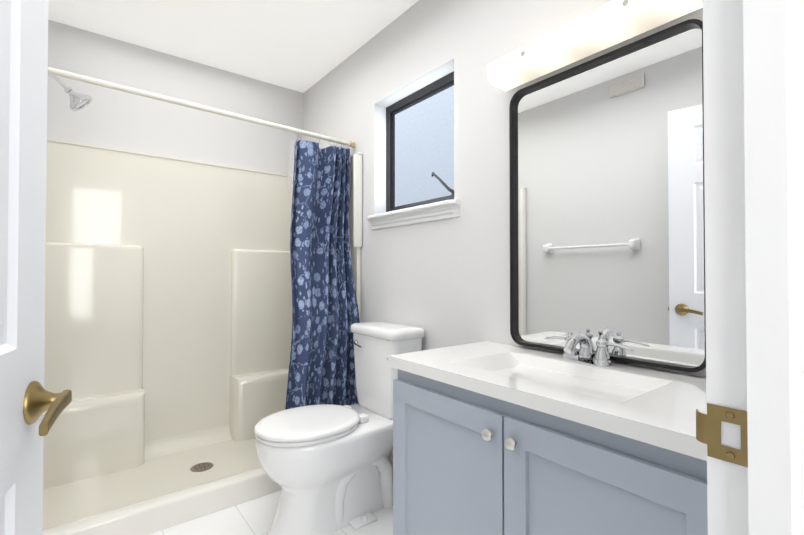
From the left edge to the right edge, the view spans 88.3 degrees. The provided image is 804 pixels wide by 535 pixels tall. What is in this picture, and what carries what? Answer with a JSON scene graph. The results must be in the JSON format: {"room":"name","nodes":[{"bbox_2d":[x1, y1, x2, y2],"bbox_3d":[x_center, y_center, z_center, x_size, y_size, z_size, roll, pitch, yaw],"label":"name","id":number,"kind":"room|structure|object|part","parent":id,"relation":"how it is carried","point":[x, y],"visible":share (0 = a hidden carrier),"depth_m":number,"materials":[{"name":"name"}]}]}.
{"room":"bathroom","nodes":[
{"label":"bathroom","id":0,"kind":"room"},
{"bbox_2d":[47,20,302,175],"bbox_3d":[-1.400,-0.091,2.647,1.905,2.460,0.120,1,-1,-38],"label":"wall","id":1,"kind":"structure","parent":0,"point":[111,118],"depth_m":2.54,"materials":[{"name":"paint"}]},
{"bbox_2d":[48,0,418,92],"bbox_3d":[-0.014,-1.374,0.891,1.905,0.060,4.620,1,-1,-38],"label":"ceiling","id":2,"kind":"structure","parent":0,"point":[302,46],"depth_m":2.29,"materials":[{"name":"paint"}]},
{"bbox_2d":[148,490,392,534],"bbox_3d":[-0.014,1.146,0.859,1.905,0.060,4.620,1,-1,-38],"label":"floor","id":3,"kind":"structure","parent":0,"point":[256,516],"depth_m":1.83,"materials":[{"name":"tile"}]},
{"bbox_2d":[43,138,362,534],"bbox_3d":[-1.122,0.225,2.254,1.615,1.817,0.826,1,-1,-38],"label":"shower stall","id":4,"kind":"object","parent":3,"relation":"on","point":[168,312],"visible":0.71,"depth_m":2.40,"materials":[{"name":"plastic"}]},
{"bbox_2d":[254,321,424,534],"bbox_3d":[-0.291,0.704,1.892,0.744,0.853,0.400,1,-1,-38],"label":"toilet","id":5,"kind":"object","parent":3,"relation":"on","point":[327,468],"visible":0.81,"depth_m":1.79,"materials":[{"name":"ceramic"}]},
{"bbox_3d":[-0.397,0.673,1.810,0.476,0.045,0.378,1,-1,-38],"label":"seat lid","id":6,"kind":"part","parent":5,"relation":"part of","materials":[{"name":"plastic"}]},
{"bbox_3d":[-0.219,0.378,2.074,0.020,0.030,0.084,1,-1,-38],"label":"lever","id":7,"kind":"part","parent":5,"relation":"part of","materials":[{"name":"silver metal"}]},
{"bbox_2d":[388,331,707,534],"bbox_3d":[0.430,0.657,1.163,0.512,0.926,0.936,1,-1,-38],"label":"bathroom vanity","id":8,"kind":"object","parent":3,"relation":"on","point":[491,438],"visible":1,"depth_m":1.01,"materials":[{"name":"paint"}]},
{"bbox_3d":[0.117,0.690,1.206,0.020,0.644,0.450,1,-1,-38],"label":"door","id":9,"kind":"part","parent":8,"relation":"part of","materials":[{"name":"paint"}]},
{"bbox_2d":[545,331,633,366],"bbox_3d":[0.538,0.243,1.264,0.140,0.096,0.283,1,-1,-38],"label":"faucet","id":10,"kind":"object","parent":8,"relation":"on","point":[570,357],"depth_m":1.27,"materials":[{"name":"silver metal"}]},
{"bbox_3d":[0.398,0.686,0.846,0.020,0.644,0.450,1,-1,-38],"label":"door","id":11,"kind":"part","parent":8,"relation":"part of","materials":[{"name":"paint"}]},
{"bbox_2d":[303,0,705,473],"bbox_3d":[0.706,-0.108,1.362,0.150,2.460,4.500,1,-1,-38],"label":"wall","id":12,"kind":"structure","parent":0,"point":[444,283],"depth_m":1.87,"materials":[{"name":"paint"}]},
{"bbox_2d":[368,71,459,229],"bbox_3d":[0.069,-0.579,2.121,0.166,0.714,0.698,1,-1,-38],"label":"window","id":13,"kind":"structure","parent":12,"relation":"in","point":[424,139],"depth_m":2.16,"materials":[{"name":"white"}]},
{"bbox_3d":[0.052,-0.260,2.104,0.124,0.076,0.698,1,-1,-38],"label":"window stool apron","id":14,"kind":"part","parent":13,"relation":"part of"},
{"bbox_3d":[0.117,-0.617,2.162,0.040,0.637,0.629,1,-1,-38],"label":"black window frame","id":15,"kind":"part","parent":13,"relation":"part of","materials":[{"name":"black metal"}]},
{"bbox_3d":[0.207,-0.402,1.977,0.048,0.140,0.174,1,-1,-38],"label":"window crank","id":16,"kind":"part","parent":13,"relation":"part of","materials":[{"name":"black metal"}]},
{"bbox_2d":[487,0,702,90],"bbox_3d":[0.565,-0.736,1.329,0.119,0.075,0.660,1,-1,-38],"label":"wall sconce","id":17,"kind":"object","parent":12,"relation":"attached to","point":[611,23],"visible":0.98,"depth_m":1.28,"materials":[{"name":"white"}]},
{"bbox_2d":[509,19,705,371],"bbox_3d":[0.613,-0.193,1.330,0.031,0.946,0.627,1,-1,-38],"label":"mirror","id":18,"kind":"object","parent":12,"relation":"attached to","point":[607,216],"visible":0.83,"depth_m":1.27,"materials":[{"name":"mirror"}]},
{"bbox_3d":[0.349,-0.120,0.378,1.625,2.460,0.120,1,-1,-38],"label":"wall","id":19,"kind":"structure","parent":0,"visible":0},
{"bbox_2d":[0,0,47,534],"bbox_3d":[-0.451,0.089,0.348,0.035,2.025,0.762,0,-1,-26],"label":"door","id":20,"kind":"structure","parent":19,"relation":"in","point":[23,85],"depth_m":0.61,"materials":[{"name":"paint"}]},
{"bbox_2d":[23,381,71,435],"bbox_3d":[-0.585,0.208,0.622,0.130,0.065,0.167,0,-1,-26],"label":"door lever","id":21,"kind":"object","parent":20,"relation":"attached to","point":[39,400],"visible":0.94,"depth_m":0.63,"materials":[{"name":"gold metal"}]},
{"bbox_2d":[703,0,803,534],"bbox_3d":[0.089,0.052,0.160,0.882,2.110,0.163,1,-1,-38],"label":"door frame","id":22,"kind":"structure","parent":19,"relation":"attached to","point":[753,67],"depth_m":0.41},
{"bbox_2d":[696,403,747,467],"bbox_3d":[0.346,0.176,0.446,0.014,0.057,0.054,1,-1,-38],"label":"strike plate","id":23,"kind":"object","parent":22,"relation":"attached to","point":[708,428],"visible":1,"depth_m":0.44,"materials":[{"name":"gold metal"}]},
{"bbox_2d":[725,412,734,459],"bbox_3d":[0.345,0.176,0.435,0.001,0.050,0.008,1,-1,-38],"label":"screws","id":24,"kind":"object","parent":23,"relation":"attached to","point":[730,455],"visible":1,"depth_m":0.43,"materials":[{"name":"gold metal"}]},
{"bbox_3d":[-0.680,-0.121,0.278,0.120,2.460,4.500,1,-1,-38],"label":"wall","id":25,"kind":"structure","parent":0,"visible":0},
{"bbox_2d":[48,74,91,110],"bbox_3d":[-1.633,-0.842,1.891,0.353,0.192,0.106,1,-1,-38],"label":"shower head","id":26,"kind":"object","parent":25,"relation":"attached to","point":[78,101],"visible":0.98,"depth_m":1.94},
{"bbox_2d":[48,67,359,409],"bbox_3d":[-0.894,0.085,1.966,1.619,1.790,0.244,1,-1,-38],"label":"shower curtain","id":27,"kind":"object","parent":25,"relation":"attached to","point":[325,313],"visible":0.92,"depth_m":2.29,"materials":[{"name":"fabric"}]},
{"bbox_3d":[-0.943,-0.778,2.017,1.592,0.062,0.040,1,-1,-38],"label":"rod","id":28,"kind":"part","parent":27,"relation":"part of","materials":[{"name":"metal"}]}
]}

